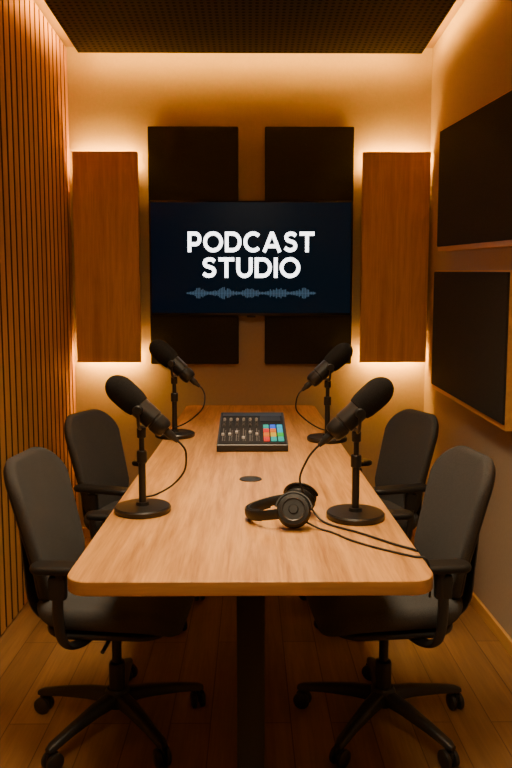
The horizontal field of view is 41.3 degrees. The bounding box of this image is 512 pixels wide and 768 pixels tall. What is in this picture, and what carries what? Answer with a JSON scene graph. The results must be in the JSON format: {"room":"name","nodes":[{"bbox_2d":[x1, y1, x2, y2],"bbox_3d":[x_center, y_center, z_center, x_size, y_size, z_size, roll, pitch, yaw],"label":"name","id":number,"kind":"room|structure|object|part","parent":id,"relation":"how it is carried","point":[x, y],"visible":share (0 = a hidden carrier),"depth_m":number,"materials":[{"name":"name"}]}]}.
{"room":"studio","nodes":[
{"label":"studio","id":0,"kind":"room"},
{"bbox_2d":[0,0,78,634],"bbox_3d":[-1.080,-0.241,1.505,0.096,2.800,4.860,0,6,0],"label":"wall","id":1,"kind":"structure","parent":0,"point":[38,389],"depth_m":3.15,"materials":[{"name":"brown wood"}]},
{"bbox_2d":[66,47,432,527],"bbox_3d":[-0.032,-0.488,3.981,2.340,2.800,0.100,0,6,0],"label":"wall","id":2,"kind":"structure","parent":0,"point":[114,98],"depth_m":3.83,"materials":[{"name":"beige paint"}]},
{"bbox_2d":[72,151,141,362],"bbox_3d":[-0.836,-0.708,3.855,0.361,1.167,0.095,0,6,0],"label":"wood wall panel","id":3,"kind":"object","parent":2,"relation":"attached to","point":[105,183],"visible":1,"depth_m":3.81,"materials":[{"name":"brown wood"}]},
{"bbox_2d":[148,126,238,363],"bbox_3d":[-0.352,-0.777,3.872,0.504,1.325,0.055,0,6,0],"label":"acoustic panel","id":4,"kind":"object","parent":2,"relation":"attached to","point":[186,163],"visible":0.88,"depth_m":3.81,"materials":[{"name":"fabric"}]},
{"bbox_2d":[149,201,352,316],"bbox_3d":[-0.027,-0.700,3.832,1.136,0.646,0.045,0,6,0],"label":"television","id":5,"kind":"object","parent":2,"relation":"attached to","point":[208,258],"visible":1,"depth_m":3.81,"materials":[{"name":"black"}]},
{"bbox_2d":[265,127,353,363],"bbox_3d":[0.299,-0.777,3.877,0.498,1.325,0.055,0,6,0],"label":"acoustic panel","id":6,"kind":"object","parent":2,"relation":"attached to","point":[302,163],"visible":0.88,"depth_m":3.81,"materials":[{"name":"fabric"}]},
{"bbox_2d":[359,152,430,361],"bbox_3d":[0.781,-0.709,3.868,0.375,1.167,0.095,0,6,0],"label":"wood wall panel","id":7,"kind":"object","parent":2,"relation":"attached to","point":[395,185],"visible":1,"depth_m":3.82,"materials":[{"name":"brown wood"}]},
{"bbox_2d":[34,0,464,47],"bbox_3d":[-0.012,-1.685,1.369,2.340,0.100,5.060,0,6,0],"label":"ceiling","id":8,"kind":"structure","parent":0,"point":[41,4],"depth_m":3.47,"materials":[{"name":"beige"}]},
{"bbox_2d":[44,0,456,53],"bbox_3d":[-0.012,-1.590,1.374,1.840,0.090,4.550,0,6,0],"label":"ceiling panel","id":9,"kind":"object","parent":8,"relation":"attached to","point":[92,26],"visible":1,"depth_m":3.28,"materials":[{"name":"black"}]},
{"bbox_2d":[0,536,511,767],"bbox_3d":[-0.012,1.201,1.658,2.340,0.100,5.060,0,6,0],"label":"floor","id":10,"kind":"structure","parent":0,"point":[470,657],"depth_m":2.35,"materials":[{"name":"brown wood"}]},
{"bbox_2d":[3,447,205,767],"bbox_3d":[-0.462,0.656,2.159,0.579,0.886,0.580,0,6,4],"label":"office chair","id":11,"kind":"object","parent":10,"relation":"on","point":[38,485],"visible":0.8,"depth_m":2.04,"materials":[{"name":"fabric"}]},
{"bbox_3d":[-0.670,0.440,2.145,0.151,0.455,0.397,0,6,4],"label":"backrest","id":12,"kind":"part","parent":11,"relation":"part of","materials":[{"name":"fabric"}]},
{"bbox_3d":[-0.519,0.641,1.960,0.053,0.247,0.168,3,7,31],"label":"armrest","id":13,"kind":"part","parent":11,"relation":"part of","materials":[{"name":"black plastic"}]},
{"bbox_3d":[-0.430,0.679,2.154,0.440,0.102,0.460,0,6,4],"label":"seat","id":14,"kind":"part","parent":11,"relation":"part of","materials":[{"name":"fabric"}]},
{"bbox_2d":[64,409,204,630],"bbox_3d":[-0.523,0.572,2.988,0.576,0.885,0.581,2,6,17],"label":"office chair","id":15,"kind":"object","parent":10,"relation":"on","point":[92,436],"visible":0.38,"depth_m":3.00,"materials":[{"name":"black fabric"}]},
{"bbox_3d":[-0.622,0.555,2.819,0.168,0.247,0.053,-6,8,-44],"label":"armrest","id":16,"kind":"part","parent":15,"relation":"part of","materials":[{"name":"black plastic"}]},
{"bbox_3d":[-0.719,0.351,3.034,0.151,0.455,0.397,2,6,17],"label":"backrest","id":17,"kind":"part","parent":15,"relation":"part of","materials":[{"name":"fabric"}]},
{"bbox_3d":[-0.489,0.596,2.986,0.440,0.102,0.460,2,6,17],"label":"seat","id":18,"kind":"part","parent":15,"relation":"part of","materials":[{"name":"fabric"}]},
{"bbox_2d":[67,405,432,767],"bbox_3d":[-0.021,0.648,2.649,0.730,0.803,2.607,0,6,0],"label":"meeting table","id":19,"kind":"object","parent":10,"relation":"on","point":[207,544],"visible":0.96,"depth_m":1.63,"materials":[{"name":"brown wood"}]},
{"bbox_2d":[105,375,186,518],"bbox_3d":[-0.289,0.155,1.773,0.177,0.358,0.147,-4,7,-36],"label":"microphone","id":20,"kind":"object","parent":19,"relation":"on","point":[120,390],"visible":1,"depth_m":1.74,"materials":[{"name":"black metal"}]},
{"bbox_2d":[149,339,205,439],"bbox_3d":[-0.336,0.019,2.864,0.169,0.412,0.206,-5,8,-42],"label":"microphone","id":21,"kind":"object","parent":19,"relation":"on","point":[160,350],"visible":0.93,"depth_m":2.84,"materials":[{"name":"black plastic"}]},
{"bbox_3d":[-0.013,0.737,1.702,0.068,0.725,0.110,0,6,0],"label":"leg","id":22,"kind":"part","parent":19,"relation":"part of","materials":[{"name":"black metal"}]},
{"bbox_2d":[217,412,287,451],"bbox_3d":[-0.015,0.189,2.763,0.270,0.094,0.410,0,6,0],"label":"mixer","id":23,"kind":"object","parent":19,"relation":"on","point":[252,431],"visible":1,"depth_m":2.68,"materials":[{"name":"black plastic"}]},
{"bbox_2d":[295,343,352,443],"bbox_3d":[0.281,0.032,2.783,0.189,0.401,0.176,4,7,37],"label":"microphone","id":24,"kind":"object","parent":19,"relation":"on","point":[341,353],"visible":0.94,"depth_m":2.75,"materials":[{"name":"black plastic"}]},
{"bbox_2d":[244,482,430,597],"bbox_3d":[0.205,0.345,1.631,0.502,0.168,0.185,4,7,33],"label":"headphones","id":25,"kind":"object","parent":19,"relation":"on","point":[293,510],"visible":0.96,"depth_m":1.63,"materials":[{"name":"black plastic"}]},
{"bbox_2d":[277,493,310,528],"bbox_3d":[0.091,0.305,1.636,0.082,0.082,0.067,0,6,0],"label":"ear cup","id":26,"kind":"object","parent":25,"relation":"on","point":[293,509],"depth_m":1.62,"materials":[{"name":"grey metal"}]},
{"bbox_2d":[286,485,316,507],"bbox_3d":[0.115,0.294,1.753,0.084,0.082,0.070,0,6,0],"label":"ear cup","id":27,"kind":"object","parent":25,"relation":"on","point":[310,492],"depth_m":1.73,"materials":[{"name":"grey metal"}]},
{"bbox_2d":[299,377,417,551],"bbox_3d":[0.295,0.168,1.645,0.188,0.358,0.349,-5,8,-44],"label":"microphone","id":28,"kind":"object","parent":19,"relation":"on","point":[376,393],"visible":0.98,"depth_m":1.68,"materials":[{"name":"black plastic"}]},
{"bbox_2d":[299,409,438,628],"bbox_3d":[0.485,0.572,2.997,0.577,0.886,0.578,-2,6,-17],"label":"office chair","id":29,"kind":"object","parent":10,"relation":"on","point":[410,436],"visible":0.44,"depth_m":3.01,"materials":[{"name":"black fabric"}]},
{"bbox_3d":[0.452,0.595,2.993,0.440,0.102,0.460,-2,6,-17],"label":"seat","id":30,"kind":"part","parent":29,"relation":"part of","materials":[{"name":"fabric"}]},
{"bbox_3d":[0.682,0.351,3.042,0.151,0.455,0.397,-2,6,-17],"label":"backrest","id":31,"kind":"part","parent":29,"relation":"part of","materials":[{"name":"fabric"}]},
{"bbox_3d":[0.585,0.554,2.826,0.168,0.247,0.053,6,8,45],"label":"armrest","id":32,"kind":"part","parent":29,"relation":"part of","materials":[{"name":"black plastic"}]},
{"bbox_2d":[293,446,495,767],"bbox_3d":[0.424,0.654,2.167,0.582,0.885,0.583,-1,6,-5],"label":"office chair","id":33,"kind":"object","parent":10,"relation":"on","point":[460,484],"visible":0.84,"depth_m":2.05,"materials":[{"name":"black fabric"}]},
{"bbox_3d":[0.394,0.678,2.160,0.440,0.102,0.460,-1,6,-5],"label":"seat","id":34,"kind":"part","parent":33,"relation":"part of","materials":[{"name":"fabric"}]},
{"bbox_3d":[0.490,0.640,1.969,0.053,0.247,0.168,-4,7,-33],"label":"armrest","id":35,"kind":"part","parent":33,"relation":"part of","materials":[{"name":"black plastic"}]},
{"bbox_3d":[0.634,0.439,2.159,0.151,0.455,0.397,-1,6,-5],"label":"backrest","id":36,"kind":"part","parent":33,"relation":"part of","materials":[{"name":"fabric"}]},
{"bbox_2d":[421,0,511,638],"bbox_3d":[1.058,-0.243,1.522,0.100,2.800,4.860,0,6,0],"label":"wall","id":37,"kind":"structure","parent":0,"point":[472,60],"depth_m":3.04,"materials":[{"name":"beige paint"}]},
{"bbox_2d":[431,270,511,430],"bbox_3d":[0.962,-0.206,3.053,0.067,0.668,1.040,0,6,0],"label":"acoustic panel","id":38,"kind":"object","parent":37,"relation":"attached to","point":[472,335],"visible":1,"depth_m":2.88,"materials":[{"name":"black fabric"}]},
{"bbox_2d":[437,89,511,250],"bbox_3d":[0.962,-0.890,2.949,0.067,0.675,1.030,0,6,0],"label":"acoustic panel","id":39,"kind":"object","parent":37,"relation":"attached to","point":[475,184],"visible":1,"depth_m":2.85,"materials":[{"name":"black fabric"}]},
{"bbox_2d":[470,592,511,656],"bbox_3d":[1.001,1.123,1.658,0.014,0.055,4.860,0,6,0],"label":"baseboard","id":40,"kind":"structure","parent":37,"relation":"attached to","point":[492,623],"depth_m":2.83,"materials":[{"name":"brown wood"}]}
]}

